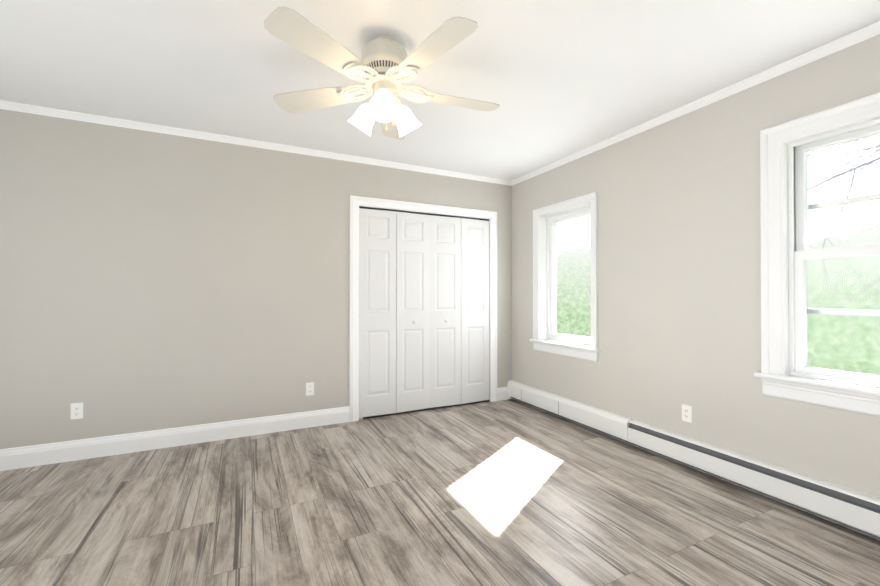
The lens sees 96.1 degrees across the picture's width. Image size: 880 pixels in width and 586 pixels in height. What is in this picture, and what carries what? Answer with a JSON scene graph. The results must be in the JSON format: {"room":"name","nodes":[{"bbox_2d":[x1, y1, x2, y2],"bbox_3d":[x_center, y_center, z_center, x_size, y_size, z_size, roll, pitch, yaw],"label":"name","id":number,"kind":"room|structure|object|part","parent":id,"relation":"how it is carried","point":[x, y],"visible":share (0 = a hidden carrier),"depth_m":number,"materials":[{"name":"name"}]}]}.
{"room":"empty bedroom","nodes":[
{"label":"empty bedroom","id":0,"kind":"room"},
{"bbox_2d":[0,109,511,448],"bbox_3d":[-1.368,-0.042,3.462,4.893,2.490,0.001,0,0,-26],"label":"wall","id":1,"kind":"structure","parent":0,"point":[150,281],"depth_m":3.11,"materials":[{"name":"beige paint"}]},
{"bbox_2d":[70,402,82,419],"bbox_3d":[-2.610,0.848,2.840,0.070,0.115,0.008,0,0,-26],"label":"electrical outlet","id":2,"kind":"object","parent":1,"relation":"attached to","point":[76,410],"visible":1,"depth_m":2.84,"materials":[{"name":"white plastic"}]},
{"bbox_2d":[0,406,349,470],"bbox_3d":[-2.190,1.129,3.041,2.994,0.142,0.016,0,0,-26],"label":"baseboard","id":3,"kind":"structure","parent":1,"relation":"attached to","point":[41,454],"depth_m":3.05,"materials":[{"name":"white wood"}]},
{"bbox_2d":[0,100,512,185],"bbox_3d":[-1.359,-1.264,3.453,4.893,0.046,0.041,0,0,-26],"label":"crown molding","id":4,"kind":"structure","parent":1,"relation":"attached to","point":[6,105],"depth_m":3.24,"materials":[{"name":"white wood"}]},
{"bbox_2d":[306,382,313,395],"bbox_3d":[-1.168,0.863,3.550,0.070,0.115,0.008,0,0,-26],"label":"electrical outlet","id":5,"kind":"object","parent":1,"relation":"attached to","point":[309,389],"visible":1,"depth_m":3.55,"materials":[{"name":"white plastic"}]},
{"bbox_2d":[349,195,496,421],"bbox_3d":[-0.126,0.146,4.120,1.656,2.122,0.135,0,0,-26],"label":"trim","id":6,"kind":"structure","parent":1,"relation":"attached to","point":[356,202],"depth_m":3.89,"materials":[{"name":"white wood"}]},
{"bbox_2d":[359,208,488,417],"bbox_3d":[-0.106,0.190,4.076,1.467,1.990,0.079,0,0,-26],"label":"bifold closet door","id":7,"kind":"structure","parent":1,"relation":"in","point":[423,311],"depth_m":4.04,"materials":[{"name":"white wood"}]},
{"bbox_2d":[359,206,488,220],"bbox_3d":[-0.121,-0.812,4.117,1.476,0.027,0.040,0,0,-26],"label":"trim","id":8,"kind":"structure","parent":1,"relation":"attached to","point":[422,213],"depth_m":4.06,"materials":[{"name":"grey"}]},
{"bbox_2d":[363,400,489,418],"bbox_3d":[-0.102,1.197,4.113,1.433,0.020,0.056,0,0,-26],"label":"trim","id":9,"kind":"structure","parent":1,"relation":"attached to","point":[425,409],"depth_m":4.06,"materials":[{"name":"grey"}]},
{"bbox_2d":[0,399,879,585],"bbox_3d":[-0.469,1.192,1.876,5.113,0.001,5.025,0,0,-26],"label":"floor","id":10,"kind":"structure","parent":0,"point":[511,492],"depth_m":2.11,"materials":[{"name":"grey wood"}]},
{"bbox_2d":[0,0,879,179],"bbox_3d":[-0.413,-1.301,1.531,4.893,0.001,4.325,0,0,-26],"label":"ceiling","id":11,"kind":"structure","parent":0,"point":[555,80],"depth_m":2.23,"materials":[{"name":"white paint"}]},
{"bbox_2d":[264,6,499,139],"bbox_3d":[-0.250,-1.056,2.039,1.225,0.482,1.244,0,0,-26],"label":"ceiling fan","id":12,"kind":"object","parent":11,"relation":"attached to","point":[386,61],"depth_m":1.94,"materials":[{"name":"white"}]},
{"bbox_3d":[-0.259,-0.914,2.038,0.380,0.161,0.391,0,0,-26],"label":"hugger fan shade","id":13,"kind":"part","parent":12,"relation":"part of","materials":[{"name":"white glass"}]},
{"bbox_2d":[512,34,879,539],"bbox_3d":[1.782,-0.048,2.603,0.001,2.490,4.325,0,0,-26],"label":"wall","id":14,"kind":"structure","parent":0,"point":[679,280],"depth_m":2.69,"materials":[{"name":"beige paint"}]},
{"bbox_2d":[529,192,600,361],"bbox_3d":[1.273,-0.139,3.853,0.290,1.475,0.893,0,0,-26],"label":"window","id":15,"kind":"structure","parent":14,"relation":"in","point":[540,341],"depth_m":4.04,"materials":[{"name":"white wood"}]},
{"bbox_3d":[1.282,-0.160,3.858,0.089,1.288,0.691,0,0,-26],"label":"window sash","id":16,"kind":"part","parent":15,"relation":"part of","materials":[{"name":"clear glass"}]},
{"bbox_2d":[682,404,691,422],"bbox_3d":[1.708,0.835,2.738,0.008,0.115,0.070,0,0,-26],"label":"electrical outlet","id":17,"kind":"object","parent":14,"relation":"attached to","point":[686,413],"visible":1,"depth_m":2.73,"materials":[{"name":"white plastic"}]},
{"bbox_2d":[507,380,879,538],"bbox_3d":[1.740,1.086,2.600,0.072,0.201,4.271,0,0,-26],"label":"baseboard heater","id":18,"kind":"object","parent":14,"relation":"attached to","point":[851,509],"visible":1,"depth_m":2.45,"materials":[{"name":"white metal"}]},
{"bbox_2d":[512,21,879,184],"bbox_3d":[1.765,-1.270,2.600,0.041,0.046,4.200,0,0,-26],"label":"crown molding","id":19,"kind":"structure","parent":14,"relation":"attached to","point":[851,39],"depth_m":2.47,"materials":[{"name":"white wood"}]},
{"bbox_2d":[754,92,879,416],"bbox_3d":[2.244,-0.182,1.881,0.290,1.558,1.171,0,0,-26],"label":"window","id":20,"kind":"structure","parent":14,"relation":"in","point":[778,380],"depth_m":2.23,"materials":[{"name":"white wood"}]},
{"bbox_3d":[2.256,-0.194,1.887,0.156,1.316,0.897,0,0,-26],"label":"window sash","id":21,"kind":"part","parent":20,"relation":"part of","materials":[{"name":"clear glass"}]},
{"label":"ground","id":22,"kind":"structure","parent":0,"visible":0},
{"bbox_2d":[557,134,879,375],"bbox_3d":[4.705,1.022,6.126,8.986,9.369,13.559,0,0,-26],"label":"tree","id":23,"kind":"object","parent":22,"relation":"on","point":[825,280],"depth_m":5.62,"materials":[{"name":"green plant"}]}
]}

